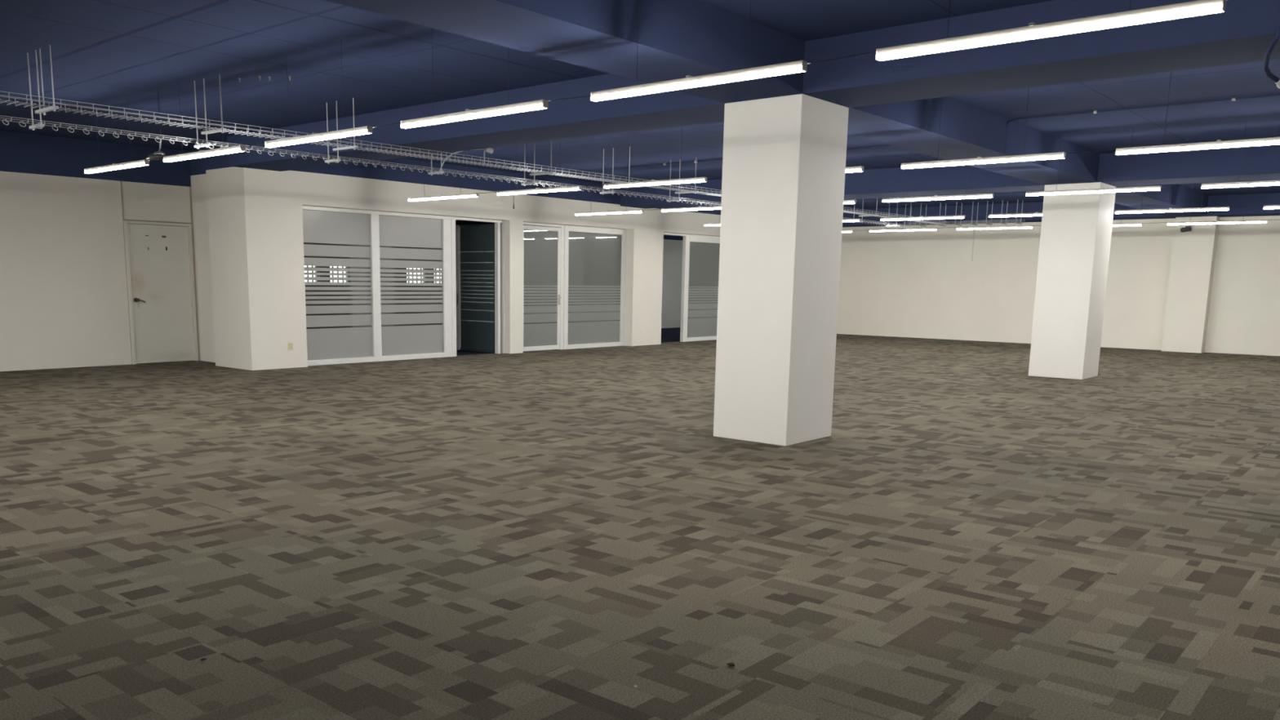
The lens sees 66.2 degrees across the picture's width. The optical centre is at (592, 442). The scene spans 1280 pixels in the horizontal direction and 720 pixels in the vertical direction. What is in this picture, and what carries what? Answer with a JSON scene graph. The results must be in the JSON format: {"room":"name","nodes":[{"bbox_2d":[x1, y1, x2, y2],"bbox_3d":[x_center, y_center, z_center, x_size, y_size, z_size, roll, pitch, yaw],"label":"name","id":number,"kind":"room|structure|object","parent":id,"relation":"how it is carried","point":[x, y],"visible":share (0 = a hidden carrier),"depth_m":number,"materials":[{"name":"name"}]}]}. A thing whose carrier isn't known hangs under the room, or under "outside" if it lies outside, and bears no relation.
{"room":"open-plan office","nodes":[
{"label":"open-plan office","id":0,"kind":"room"},
{"bbox_2d":[0,130,199,371],"bbox_3d":[-11.077,-2.359,11.593,0.150,3.450,13.200,9,12,40],"label":"wall","id":1,"kind":"structure","parent":0,"point":[64,301],"depth_m":14.99,"materials":[{"name":"white paint"}]},
{"bbox_2d":[123,220,195,364],"bbox_3d":[-7.093,-2.454,16.096,0.188,2.270,1.068,9,12,40],"label":"door","id":2,"kind":"structure","parent":1,"relation":"in","point":[158,260],"depth_m":16.09,"materials":[{"name":"paint"}]},
{"bbox_2d":[120,181,199,364],"bbox_3d":[-7.061,-2.758,16.066,0.022,2.880,1.145,9,12,40],"label":"trim","id":3,"kind":"structure","parent":1,"relation":"attached to","point":[191,223],"depth_m":16.27,"materials":[{"name":"paint"}]},
{"bbox_2d":[303,219,494,337],"bbox_3d":[-2.654,-4.441,24.815,0.200,3.450,18.040,9,12,40],"label":"wall","id":4,"kind":"structure","parent":0,"point":[457,222],"depth_m":22.13,"materials":[{"name":"paint"}]},
{"bbox_2d":[304,266,318,281],"bbox_3d":[-6.206,-3.596,20.844,0.060,0.450,0.820,9,12,40],"label":"window","id":5,"kind":"structure","parent":4,"relation":"in","point":[307,266],"depth_m":21.05,"materials":[{"name":"paint"}]},
{"bbox_2d":[331,266,348,282],"bbox_3d":[-5.594,-3.703,21.535,0.060,0.450,0.520,9,12,40],"label":"window","id":6,"kind":"structure","parent":4,"relation":"in","point":[331,266],"depth_m":21.60,"materials":[{"name":"paint"}]},
{"bbox_2d":[407,267,426,282],"bbox_3d":[-4.191,-3.947,23.120,0.060,0.450,0.620,9,12,40],"label":"window","id":7,"kind":"structure","parent":4,"relation":"in","point":[407,268],"depth_m":23.15,"materials":[{"name":"paint"}]},
{"bbox_2d":[189,141,720,370],"bbox_3d":[0.012,-3.992,22.337,2.270,3.450,18.320,9,12,40],"label":"wall partition","id":8,"kind":"structure","parent":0,"point":[247,223],"depth_m":16.17,"materials":[{"name":"white paint"}]},
{"bbox_2d":[288,342,293,350],"bbox_3d":[-4.793,-1.534,15.568,0.010,0.124,0.080,9,12,40],"label":"wall outlet","id":9,"kind":"object","parent":8,"relation":"attached to","point":[290,344],"visible":1,"depth_m":15.56,"materials":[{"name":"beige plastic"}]},
{"bbox_2d":[302,205,454,365],"bbox_3d":[-3.655,-2.696,16.963,0.090,2.555,3.240,9,12,40],"label":"window","id":10,"kind":"structure","parent":8,"relation":"in","point":[321,224],"depth_m":16.89,"materials":[{"name":"glass"}]},
{"bbox_2d":[453,216,505,356],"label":"door","id":11,"kind":"structure","parent":8,"relation":"in","point":[479,273],"depth_m":19.29,"materials":[{"name":"black glass"}]},
{"bbox_2d":[523,222,564,351],"bbox_3d":[-1.038,-3.143,19.874,0.161,2.555,1.340,9,12,40],"label":"door","id":12,"kind":"structure","parent":8,"relation":"in","point":[543,246],"depth_m":19.93,"materials":[{"name":"grey glass"}]},
{"bbox_2d":[563,225,626,349],"bbox_3d":[0.039,-3.338,21.136,0.090,2.555,2.000,9,12,40],"label":"window","id":13,"kind":"structure","parent":8,"relation":"in","point":[595,258],"depth_m":21.13,"materials":[{"name":"glass"}]},
{"bbox_2d":[663,232,685,235],"bbox_3d":[1.784,-3.642,23.108,0.100,2.555,1.160,9,12,40],"label":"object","id":14,"kind":"structure","parent":8,"relation":"in","point":[664,233],"depth_m":22.97,"materials":[{"name":"white metal"}]},
{"bbox_2d":[680,234,719,342],"bbox_3d":[3.067,-3.865,24.558,0.090,2.555,2.740,9,12,40],"label":"window","id":15,"kind":"structure","parent":8,"relation":"in","point":[700,253],"depth_m":24.05,"materials":[{"name":"grey glass"}]},
{"bbox_2d":[0,327,1279,719],"bbox_3d":[1.893,-0.524,12.521,23.500,0.120,31.240,9,12,40],"label":"floor","id":16,"kind":"structure","parent":0,"point":[552,534],"depth_m":5.53,"materials":[{"name":"carpet"}]},
{"bbox_2d":[713,93,848,446],"bbox_3d":[1.739,-1.559,9.126,0.788,3.030,0.850,9,12,40],"label":"square column","id":17,"kind":"structure","parent":16,"relation":"on","point":[784,157],"depth_m":8.81,"materials":[{"name":"white paint"}]},
{"bbox_2d":[1028,182,1115,379],"bbox_3d":[7.736,-2.592,15.842,0.823,3.030,0.884,9,12,40],"label":"square column","id":18,"kind":"structure","parent":16,"relation":"on","point":[1076,229],"depth_m":15.52,"materials":[{"name":"white paint"}]},
{"bbox_2d":[0,0,1279,226],"bbox_3d":[1.939,-3.878,11.963,24.100,0.620,31.840,9,12,40],"label":"ceiling","id":19,"kind":"structure","parent":0,"point":[104,52],"depth_m":9.65,"materials":[{"name":"blue paint"}]},
{"bbox_2d":[26,44,58,130],"bbox_3d":[-5.038,-3.237,8.962,0.620,0.690,0.036,9,12,40],"label":"hanger","id":20,"kind":"object","parent":19,"relation":"hanging from","point":[53,107],"visible":0.98,"depth_m":8.97,"materials":[{"name":"metal"}]},
{"bbox_2d":[0,115,919,228],"bbox_3d":[0.705,-3.971,15.737,0.137,0.079,22.250,9,12,40],"label":"cable tray","id":21,"kind":"object","parent":20,"relation":"hanging from","point":[2,120],"visible":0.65,"depth_m":11.60,"materials":[{"name":"metal"}]},
{"bbox_2d":[439,147,493,171],"bbox_3d":[-1.641,-3.693,12.771,0.723,0.360,0.104,-3,10,-21],"label":"conduit","id":22,"kind":"object","parent":21,"relation":"attached to","point":[490,150],"visible":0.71,"depth_m":12.80,"materials":[{"name":"metal"}]},
{"bbox_2d":[0,90,946,224],"bbox_3d":[1.113,-4.143,15.793,0.277,0.071,22.910,9,12,40],"label":"cable tray","id":23,"kind":"object","parent":20,"relation":"hanging from","point":[490,165],"visible":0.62,"depth_m":11.58,"materials":[{"name":"metal"}]},
{"bbox_2d":[84,97,149,173],"bbox_3d":[-5.578,-3.596,11.413,1.611,0.801,0.060,9,12,40],"label":"pendant lamp","id":24,"kind":"object","parent":19,"relation":"hanging from","point":[140,162],"visible":1,"depth_m":11.40,"materials":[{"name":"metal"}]},
{"bbox_2d":[84,162,146,173],"bbox_3d":[-5.583,-3.213,11.476,1.600,0.024,0.047,9,12,40],"label":"diffuser","id":25,"kind":"object","parent":24,"relation":"attached to","point":[124,165],"depth_m":11.46,"materials":[{"name":"white plastic"}]},
{"bbox_2d":[146,88,165,161],"bbox_3d":[-4.794,-3.487,10.759,0.363,0.781,0.123,9,12,40],"label":"bracket","id":26,"kind":"object","parent":19,"relation":"hanging from","point":[158,155],"visible":0.89,"depth_m":10.77,"materials":[{"name":"metal"}]},
{"bbox_2d":[163,74,245,162],"bbox_3d":[-4.030,-3.353,10.080,1.611,0.801,0.060,9,12,40],"label":"pendant lamp","id":27,"kind":"object","parent":19,"relation":"hanging from","point":[201,153],"visible":1,"depth_m":10.06,"materials":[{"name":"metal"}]},
{"bbox_2d":[164,148,244,162],"bbox_3d":[-4.035,-2.970,10.144,1.600,0.024,0.047,9,12,40],"label":"diffuser","id":28,"kind":"object","parent":27,"relation":"attached to","point":[201,153],"depth_m":10.12,"materials":[{"name":"white plastic"}]},
{"bbox_2d":[194,74,226,149],"bbox_3d":[-3.978,-3.422,10.160,0.620,0.690,0.036,9,12,40],"label":"hanger","id":29,"kind":"object","parent":19,"relation":"hanging from","point":[220,130],"visible":0.88,"depth_m":10.21,"materials":[{"name":"metal"}]},
{"bbox_2d":[264,50,373,147],"bbox_3d":[-2.482,-3.110,8.747,1.611,0.801,0.060,9,12,40],"label":"pendant lamp","id":30,"kind":"object","parent":19,"relation":"hanging from","point":[367,129],"visible":1,"depth_m":8.73,"materials":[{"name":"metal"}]},
{"bbox_2d":[265,129,370,147],"bbox_3d":[-2.487,-2.727,8.811,1.600,0.024,0.047,9,12,40],"label":"diffuser","id":31,"kind":"object","parent":30,"relation":"attached to","point":[340,133],"depth_m":8.78,"materials":[{"name":"white plastic"}]},
{"bbox_2d":[324,97,358,164],"bbox_3d":[-2.918,-3.606,11.357,0.620,0.690,0.036,9,12,40],"label":"hanger","id":32,"kind":"object","parent":19,"relation":"hanging from","point":[354,146],"visible":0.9,"depth_m":11.38,"materials":[{"name":"metal"}]},
{"bbox_2d":[427,152,444,175],"bbox_3d":[-2.022,-3.806,12.631,0.270,0.690,0.036,9,12,40],"label":"hanger","id":33,"kind":"object","parent":19,"relation":"hanging from","point":[441,172],"visible":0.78,"depth_m":12.66,"materials":[{"name":"metal"}]},
{"bbox_2d":[408,157,479,201],"bbox_3d":[-2.317,-4.162,15.091,1.611,0.801,0.060,9,12,40],"label":"pendant lamp","id":34,"kind":"object","parent":19,"relation":"hanging from","point":[473,194],"visible":0.94,"depth_m":15.11,"materials":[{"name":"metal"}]},
{"bbox_2d":[408,195,475,201],"bbox_3d":[-2.323,-3.779,15.154,1.600,0.024,0.047,9,12,40],"label":"diffuser","id":35,"kind":"object","parent":34,"relation":"attached to","point":[439,197],"depth_m":15.18,"materials":[{"name":"white plastic"}]},
{"bbox_2d":[400,27,548,128],"bbox_3d":[-0.934,-2.867,7.415,1.611,0.801,0.060,9,12,40],"label":"pendant lamp","id":36,"kind":"object","parent":19,"relation":"hanging from","point":[508,108],"visible":0.95,"depth_m":7.40,"materials":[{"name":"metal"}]},
{"bbox_2d":[401,103,546,128],"bbox_3d":[-0.939,-2.484,7.478,1.600,0.024,0.047,9,12,40],"label":"diffuser","id":37,"kind":"object","parent":36,"relation":"attached to","point":[514,108],"depth_m":7.43,"materials":[{"name":"white plastic"}]},
{"bbox_2d":[149,0,1227,160],"bbox_3d":[-0.915,-2.526,7.499,13.950,0.018,0.007,9,12,40],"label":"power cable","id":38,"kind":"object","parent":36,"relation":"attached to","point":[1226,0],"visible":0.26,"depth_m":5.63,"materials":[{"name":"black plastic"}]},
{"bbox_2d":[512,171,514,208],"bbox_3d":[-1.493,-4.780,18.540,0.024,0.690,0.024,-4,11,-26],"label":"hanging cable","id":39,"kind":"object","parent":19,"relation":"hanging from","point":[513,171],"visible":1,"depth_m":18.54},
{"bbox_2d":[521,141,554,186],"bbox_3d":[-0.771,-3.980,13.782,0.620,0.690,0.036,9,12,40],"label":"hanger","id":40,"kind":"object","parent":19,"relation":"hanging from","point":[550,172],"visible":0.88,"depth_m":13.82,"materials":[{"name":"metal"}]},
{"bbox_2d":[497,175,581,195],"bbox_3d":[-0.769,-3.919,13.758,1.611,0.801,0.060,9,12,40],"label":"pendant lamp","id":41,"kind":"object","parent":19,"relation":"hanging from","point":[535,190],"visible":0.93,"depth_m":13.78,"materials":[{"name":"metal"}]},
{"bbox_2d":[497,187,578,195],"bbox_3d":[-0.775,-3.536,13.821,1.600,0.024,0.047,9,12,40],"label":"diffuser","id":42,"kind":"object","parent":41,"relation":"attached to","point":[535,190],"depth_m":13.82,"materials":[{"name":"white plastic"}]},
{"bbox_2d":[574,170,643,215],"bbox_3d":[0.293,-4.614,18.030,1.611,0.801,0.060,9,12,40],"label":"pendant lamp","id":43,"kind":"object","parent":19,"relation":"hanging from","point":[624,211],"visible":1,"depth_m":18.04,"materials":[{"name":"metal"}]},
{"bbox_2d":[575,211,641,215],"bbox_3d":[0.287,-4.232,18.093,1.600,0.024,0.047,9,12,40],"label":"diffuser","id":44,"kind":"object","parent":43,"relation":"attached to","point":[589,212],"depth_m":18.16,"materials":[{"name":"white plastic"}]},
{"bbox_2d":[655,183,1201,209],"bbox_3d":[4.181,-3.666,14.782,11.893,0.018,0.007,9,12,40],"label":"power cable","id":45,"kind":"object","parent":43,"relation":"attached to","point":[1198,184],"visible":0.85,"depth_m":13.37,"materials":[{"name":"black plastic"}]},
{"bbox_2d":[600,146,630,195],"bbox_3d":[0.361,-4.177,15.062,0.620,0.690,0.036,9,12,40],"label":"hanger","id":46,"kind":"object","parent":19,"relation":"hanging from","point":[612,192],"visible":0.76,"depth_m":15.13,"materials":[{"name":"metal"}]},
{"bbox_2d":[604,126,706,188],"bbox_3d":[0.778,-3.676,12.425,1.611,0.801,0.060,9,12,40],"label":"pendant lamp","id":47,"kind":"object","parent":19,"relation":"hanging from","point":[653,182],"visible":0.91,"depth_m":12.44,"materials":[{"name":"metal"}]},
{"bbox_2d":[604,179,704,188],"bbox_3d":[0.773,-3.293,12.489,1.600,0.024,0.047,9,12,40],"label":"diffuser","id":48,"kind":"object","parent":47,"relation":"attached to","point":[653,182],"depth_m":12.49,"materials":[{"name":"white plastic"}]},
{"bbox_2d":[666,157,697,202],"bbox_3d":[1.501,-4.375,16.348,0.620,0.690,0.036,9,12,40],"label":"hanger","id":49,"kind":"object","parent":19,"relation":"hanging from","point":[695,191],"visible":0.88,"depth_m":16.38,"materials":[{"name":"metal"}]},
{"bbox_2d":[661,163,722,212],"bbox_3d":[1.841,-4.372,16.697,1.611,0.801,0.060,9,12,40],"label":"pendant lamp","id":50,"kind":"object","parent":19,"relation":"hanging from","point":[713,207],"visible":0.61,"depth_m":16.83,"materials":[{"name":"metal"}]},
{"bbox_2d":[662,207,720,212],"bbox_3d":[1.835,-3.989,16.761,1.600,0.024,0.047,9,12,40],"label":"diffuser","id":51,"kind":"object","parent":50,"relation":"attached to","point":[679,209],"depth_m":16.90,"materials":[{"name":"white plastic"}]},
{"bbox_2d":[590,0,807,102],"bbox_3d":[0.614,-2.624,6.082,1.611,0.801,0.060,9,12,40],"label":"pendant lamp","id":52,"kind":"object","parent":19,"relation":"hanging from","point":[689,82],"visible":1,"depth_m":6.06,"materials":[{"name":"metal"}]},
{"bbox_2d":[591,66,805,101],"bbox_3d":[0.609,-2.241,6.145,1.600,0.024,0.047,9,12,40],"label":"diffuser","id":53,"kind":"object","parent":52,"relation":"attached to","point":[768,71],"depth_m":6.09,"materials":[{"name":"white plastic"}]},
{"bbox_2d":[704,211,720,226],"bbox_3d":[3.079,-5.070,21.002,1.611,0.801,0.060,9,12,40],"label":"pendant lamp","id":54,"kind":"object","parent":19,"relation":"hanging from","point":[712,224],"visible":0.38,"depth_m":21.40,"materials":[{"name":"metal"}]},
{"bbox_2d":[704,224,720,226],"bbox_3d":[3.074,-4.687,21.065,1.600,0.024,0.047,9,12,40],"label":"diffuser","id":55,"kind":"object","parent":54,"relation":"attached to","point":[704,224],"depth_m":21.42,"materials":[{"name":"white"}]},
{"bbox_2d":[626,144,890,167],"bbox_3d":[3.009,-4.514,15.328,6.400,0.042,0.044,9,12,40],"label":"conduit","id":56,"kind":"object","parent":19,"relation":"attached to","point":[664,163],"visible":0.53,"depth_m":16.40,"materials":[{"name":"metal"}]},
{"bbox_2d":[842,230,853,232],"bbox_3d":[5.570,-5.496,23.768,1.611,0.801,0.060,9,12,40],"label":"pendant lamp","id":57,"kind":"object","parent":19,"relation":"hanging from","point":[843,231],"visible":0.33,"depth_m":23.36,"materials":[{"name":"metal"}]},
{"bbox_2d":[843,200,856,204],"bbox_3d":[3.389,-4.129,15.364,1.611,0.801,0.060,9,12,40],"label":"pendant lamp","id":58,"kind":"object","parent":19,"relation":"hanging from","point":[846,202],"visible":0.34,"depth_m":14.95,"materials":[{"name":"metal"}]},
{"bbox_2d":[843,201,853,204],"bbox_3d":[3.383,-3.746,15.428,1.600,0.024,0.047,9,12,40],"label":"diffuser","id":59,"kind":"object","parent":58,"relation":"attached to","point":[845,202],"depth_m":14.96,"materials":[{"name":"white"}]},
{"bbox_2d":[842,218,860,222],"bbox_3d":[4.627,-4.827,19.669,1.611,0.801,0.060,9,12,40],"label":"pendant lamp","id":60,"kind":"object","parent":19,"relation":"hanging from","point":[843,220],"visible":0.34,"depth_m":19.31,"materials":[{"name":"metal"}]},
{"bbox_2d":[842,220,858,222],"bbox_3d":[4.622,-4.444,19.733,1.600,0.024,0.047,9,12,40],"label":"diffuser","id":61,"kind":"object","parent":60,"relation":"attached to","point":[842,220],"depth_m":19.32,"materials":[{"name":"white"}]},
{"bbox_2d":[844,165,863,173],"bbox_3d":[2.326,-3.433,11.092,1.611,0.801,0.060,9,12,40],"label":"pendant lamp","id":62,"kind":"object","parent":19,"relation":"hanging from","point":[849,169],"visible":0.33,"depth_m":10.68,"materials":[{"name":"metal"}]},
{"bbox_2d":[478,148,1115,193],"bbox_3d":[2.345,-3.092,11.176,13.950,0.018,0.007,9,12,40],"label":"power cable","id":63,"kind":"object","parent":62,"relation":"attached to","point":[1112,148],"visible":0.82,"depth_m":10.46,"materials":[{"name":"black plastic"}]},
{"bbox_2d":[844,168,861,173],"bbox_3d":[2.321,-3.050,11.156,1.600,0.024,0.047,9,12,40],"label":"diffuser","id":64,"kind":"object","parent":62,"relation":"attached to","point":[847,171],"depth_m":10.69,"materials":[{"name":"white plastic"}]},
{"bbox_2d":[851,197,879,222],"bbox_3d":[5.945,-5.148,21.369,0.620,0.690,0.036,9,12,40],"label":"hanger","id":65,"kind":"object","parent":19,"relation":"hanging from","point":[876,215],"visible":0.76,"depth_m":21.36,"materials":[{"name":"metal"}]},
{"bbox_2d":[885,195,912,226],"bbox_3d":[7.098,-5.349,22.671,0.620,0.690,0.036,9,12,40],"label":"hanger","id":66,"kind":"object","parent":19,"relation":"hanging from","point":[911,196],"visible":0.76,"depth_m":22.77,"materials":[{"name":"metal"}]},
{"bbox_2d":[869,202,937,231],"bbox_3d":[7.118,-5.253,22.435,1.611,0.801,0.060,9,12,40],"label":"pendant lamp","id":67,"kind":"object","parent":19,"relation":"hanging from","point":[902,228],"visible":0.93,"depth_m":22.45,"materials":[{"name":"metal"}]},
{"bbox_2d":[869,229,936,231],"bbox_3d":[7.112,-4.870,22.499,1.600,0.024,0.047,9,12,40],"label":"diffuser","id":68,"kind":"object","parent":67,"relation":"attached to","point":[870,230],"depth_m":22.59,"materials":[{"name":"white plastic"}]},
{"bbox_2d":[880,194,964,221],"bbox_3d":[6.175,-4.584,18.336,1.611,0.801,0.060,9,12,40],"label":"pendant lamp","id":69,"kind":"object","parent":19,"relation":"hanging from","point":[944,216],"visible":0.91,"depth_m":18.35,"materials":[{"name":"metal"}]},
{"bbox_2d":[880,217,964,221],"bbox_3d":[6.170,-4.202,18.400,1.600,0.024,0.047,9,12,40],"label":"diffuser","id":70,"kind":"object","parent":69,"relation":"attached to","point":[888,218],"depth_m":18.47,"materials":[{"name":"white plastic"}]},
{"bbox_2d":[882,151,993,202],"bbox_3d":[4.936,-3.886,14.031,1.611,0.801,0.060,9,12,40],"label":"pendant lamp","id":71,"kind":"object","parent":19,"relation":"hanging from","point":[980,195],"visible":0.94,"depth_m":14.04,"materials":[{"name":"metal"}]},
{"bbox_2d":[882,195,991,202],"bbox_3d":[4.931,-3.503,14.095,1.600,0.024,0.047,9,12,40],"label":"diffuser","id":72,"kind":"object","parent":71,"relation":"attached to","point":[927,197],"depth_m":14.14,"materials":[{"name":"white plastic"}]},
{"bbox_2d":[970,202,978,225],"bbox_3d":[9.326,-5.598,23.933,0.036,0.550,0.400,9,12,40],"label":"hanger","id":73,"kind":"object","parent":19,"relation":"hanging from","point":[978,202],"visible":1,"depth_m":23.94,"materials":[{"name":"metal"}]},
{"bbox_2d":[901,87,1066,168],"bbox_3d":[3.874,-3.190,9.759,1.611,0.801,0.060,9,12,40],"label":"pendant lamp","id":74,"kind":"object","parent":19,"relation":"hanging from","point":[979,160],"visible":0.92,"depth_m":9.76,"materials":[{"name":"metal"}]},
{"bbox_2d":[901,155,1063,168],"bbox_3d":[3.869,-2.808,9.823,1.600,0.024,0.047,9,12,40],"label":"diffuser","id":75,"kind":"object","parent":74,"relation":"attached to","point":[979,160],"depth_m":9.81,"materials":[{"name":"white plastic"}]},
{"bbox_2d":[984,201,993,225],"bbox_3d":[9.590,-5.557,23.706,0.036,0.550,0.400,9,12,40],"label":"hanger","id":76,"kind":"object","parent":19,"relation":"hanging from","point":[993,202],"visible":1,"depth_m":23.70,"materials":[{"name":"metal"}]},
{"bbox_2d":[904,219,1025,226],"bbox_3d":[9.098,-5.424,24.162,2.900,0.071,0.277,9,12,40],"label":"cable tray","id":77,"kind":"object","parent":76,"relation":"hanging from","point":[966,221],"visible":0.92,"depth_m":24.05,"materials":[{"name":"metal"}]},
{"bbox_2d":[956,198,1033,230],"bbox_3d":[8.666,-5.010,21.103,1.611,0.801,0.060,9,12,40],"label":"pendant lamp","id":78,"kind":"object","parent":19,"relation":"hanging from","point":[1020,226],"visible":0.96,"depth_m":21.13,"materials":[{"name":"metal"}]},
{"bbox_2d":[956,226,1032,230],"bbox_3d":[8.660,-4.627,21.166,1.600,0.024,0.047,9,12,40],"label":"diffuser","id":79,"kind":"object","parent":78,"relation":"attached to","point":[957,228],"depth_m":21.22,"materials":[{"name":"white plastic"}]},
{"bbox_2d":[866,219,1272,230],"bbox_3d":[8.684,-4.669,21.187,13.950,0.018,0.007,9,12,40],"label":"power cable","id":80,"kind":"object","parent":78,"relation":"attached to","point":[1268,220],"visible":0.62,"depth_m":19.28,"materials":[{"name":"black plastic"}]},
{"bbox_2d":[1000,200,1008,224],"bbox_3d":[9.853,-5.516,23.480,0.036,0.550,0.400,9,12,40],"label":"hanger","id":81,"kind":"object","parent":19,"relation":"hanging from","point":[1002,200],"visible":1,"depth_m":23.48,"materials":[{"name":"metal"}]},
{"bbox_2d":[988,195,1042,217],"bbox_3d":[7.723,-4.341,17.003,1.611,0.801,0.060,9,12,40],"label":"pendant lamp","id":82,"kind":"object","parent":19,"relation":"hanging from","point":[1036,214],"visible":0.55,"depth_m":17.28,"materials":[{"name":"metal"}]},
{"bbox_2d":[989,214,1042,217],"bbox_3d":[7.718,-3.959,17.067,1.600,0.024,0.047,9,12,40],"label":"diffuser","id":83,"kind":"object","parent":82,"relation":"attached to","point":[990,215],"depth_m":17.31,"materials":[{"name":"white plastic"}]},
{"bbox_2d":[861,205,1257,219],"bbox_3d":[7.742,-4.000,17.088,13.950,0.018,0.007,9,12,40],"label":"power cable","id":84,"kind":"object","parent":82,"relation":"attached to","point":[1251,206],"visible":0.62,"depth_m":15.73,"materials":[{"name":"black plastic"}]},
{"bbox_2d":[875,0,1226,61],"bbox_3d":[2.162,-2.381,4.749,1.611,0.801,0.060,9,12,40],"label":"pendant lamp","id":85,"kind":"object","parent":19,"relation":"hanging from","point":[1198,7],"visible":1,"depth_m":4.72,"materials":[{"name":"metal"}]},
{"bbox_2d":[1025,131,1161,195],"bbox_3d":[6.484,-3.643,12.698,1.611,0.801,0.060,9,12,40],"label":"pendant lamp","id":86,"kind":"object","parent":19,"relation":"hanging from","point":[1091,190],"visible":1,"depth_m":12.71,"materials":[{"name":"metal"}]},
{"bbox_2d":[1026,188,1159,195],"bbox_3d":[6.479,-3.260,12.762,1.600,0.024,0.047,9,12,40],"label":"diffuser","id":87,"kind":"object","parent":86,"relation":"attached to","point":[1087,190],"depth_m":12.79,"materials":[{"name":"white plastic"}]},
{"bbox_2d":[1112,204,1142,226],"bbox_3d":[10.213,-4.767,19.770,1.611,0.801,0.060,9,12,40],"label":"pendant lamp","id":88,"kind":"object","parent":19,"relation":"hanging from","point":[1120,224],"visible":0.34,"depth_m":19.45,"materials":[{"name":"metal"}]},
{"bbox_2d":[1112,224,1142,226],"bbox_3d":[10.208,-4.384,19.834,1.600,0.024,0.047,9,12,40],"label":"diffuser","id":89,"kind":"object","parent":88,"relation":"attached to","point":[1113,224],"depth_m":19.46,"materials":[{"name":"white plastic"}]},
{"bbox_2d":[1004,93,1279,152],"bbox_3d":[7.277,-3.387,10.004,6.012,0.399,0.082,9,12,40],"label":"conduit","id":90,"kind":"object","parent":19,"relation":"attached to","point":[1233,99],"visible":1,"depth_m":10.92,"materials":[{"name":"metal"}]},
{"bbox_2d":[1115,192,1230,213],"bbox_3d":[9.271,-4.098,15.671,1.611,0.801,0.060,9,12,40],"label":"pendant lamp","id":91,"kind":"object","parent":19,"relation":"hanging from","point":[1215,208],"visible":0.94,"depth_m":15.69,"materials":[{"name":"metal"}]},
{"bbox_2d":[1115,208,1228,213],"bbox_3d":[9.265,-3.716,15.734,1.600,0.024,0.047,9,12,40],"label":"diffuser","id":92,"kind":"object","parent":91,"relation":"attached to","point":[1141,211],"depth_m":15.81,"materials":[{"name":"white plastic"}]},
{"bbox_2d":[1115,71,1279,155],"bbox_3d":[5.422,-2.947,8.427,1.611,0.801,0.060,9,12,40],"label":"pendant lamp","id":93,"kind":"object","parent":19,"relation":"hanging from","point":[1219,144],"visible":0.94,"depth_m":8.57,"materials":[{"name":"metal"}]},
{"bbox_2d":[1115,140,1279,155],"bbox_3d":[5.417,-2.565,8.490,1.600,0.024,0.047,9,12,40],"label":"diffuser","id":94,"kind":"object","parent":93,"relation":"attached to","point":[1224,144],"depth_m":8.59,"materials":[{"name":"white plastic"}]},
{"bbox_2d":[1167,180,1267,225],"bbox_3d":[11.761,-4.524,18.437,1.611,0.801,0.060,9,12,40],"label":"pendant lamp","id":95,"kind":"object","parent":19,"relation":"hanging from","point":[1253,220],"visible":0.94,"depth_m":18.46,"materials":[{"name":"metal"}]},
{"bbox_2d":[1167,221,1266,225],"bbox_3d":[11.756,-4.141,18.501,1.600,0.024,0.047,9,12,40],"label":"diffuser","id":96,"kind":"object","parent":95,"relation":"attached to","point":[1187,222],"depth_m":18.55,"materials":[{"name":"white plastic"}]},
{"bbox_2d":[1200,119,1279,188],"bbox_3d":[8.032,-3.400,11.366,1.611,0.801,0.060,9,12,40],"label":"pendant lamp","id":97,"kind":"object","parent":19,"relation":"hanging from","point":[1264,183],"visible":1,"depth_m":11.66,"materials":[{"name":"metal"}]},
{"bbox_2d":[1201,182,1279,188],"bbox_3d":[8.027,-3.017,11.429,1.600,0.024,0.047,9,12,40],"label":"diffuser","id":98,"kind":"object","parent":97,"relation":"attached to","point":[1211,185],"depth_m":11.72,"materials":[{"name":"white plastic"}]},
{"bbox_2d":[1262,26,1279,88],"bbox_3d":[4.586,-2.515,6.548,0.254,0.260,1.189,9,12,40],"label":"conduit","id":99,"kind":"object","parent":19,"relation":"attached to","point":[1267,55],"visible":1,"depth_m":6.51,"materials":[{"name":"blue paint"}]},
{"bbox_2d":[1263,204,1279,208],"bbox_3d":[10.819,-3.855,14.338,1.611,0.801,0.060,9,12,40],"label":"pendant lamp","id":100,"kind":"object","parent":19,"relation":"hanging from","point":[1266,206],"visible":1,"depth_m":14.84,"materials":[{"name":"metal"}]},
{"bbox_2d":[1263,207,1279,208],"bbox_3d":[10.813,-3.473,14.402,1.600,0.024,0.047,9,12,40],"label":"diffuser","id":101,"kind":"object","parent":100,"relation":"attached to","point":[1264,207],"depth_m":14.84,"materials":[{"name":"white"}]},
{"bbox_2d":[661,235,683,328],"bbox_3d":[0.504,-4.963,28.218,0.019,3.450,8.700,9,12,40],"label":"lining","id":102,"kind":"object","parent":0,"point":[673,245],"depth_m":30.47,"materials":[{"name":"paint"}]},
{"bbox_2d":[836,215,1279,355],"bbox_3d":[12.143,-4.064,23.780,23.500,3.450,0.580,9,12,40],"label":"wall","id":103,"kind":"structure","parent":0,"point":[1206,288],"depth_m":23.71,"materials":[{"name":"beige paint"}]},
{"bbox_2d":[971,229,974,262],"bbox_3d":[9.947,-5.157,25.660,0.026,0.830,0.026,-4,11,-26],"label":"conduit","id":104,"kind":"object","parent":103,"relation":"attached to","point":[974,229],"visible":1,"depth_m":25.65,"materials":[{"name":"grey metal"}]},
{"bbox_2d":[1180,226,1191,232],"bbox_3d":[13.368,-4.817,22.101,0.223,0.144,0.137,6,11,28],"label":"security camera","id":105,"kind":"object","parent":103,"relation":"attached to","point":[1187,228],"visible":1,"depth_m":22.06,"materials":[{"name":"grey plastic"}]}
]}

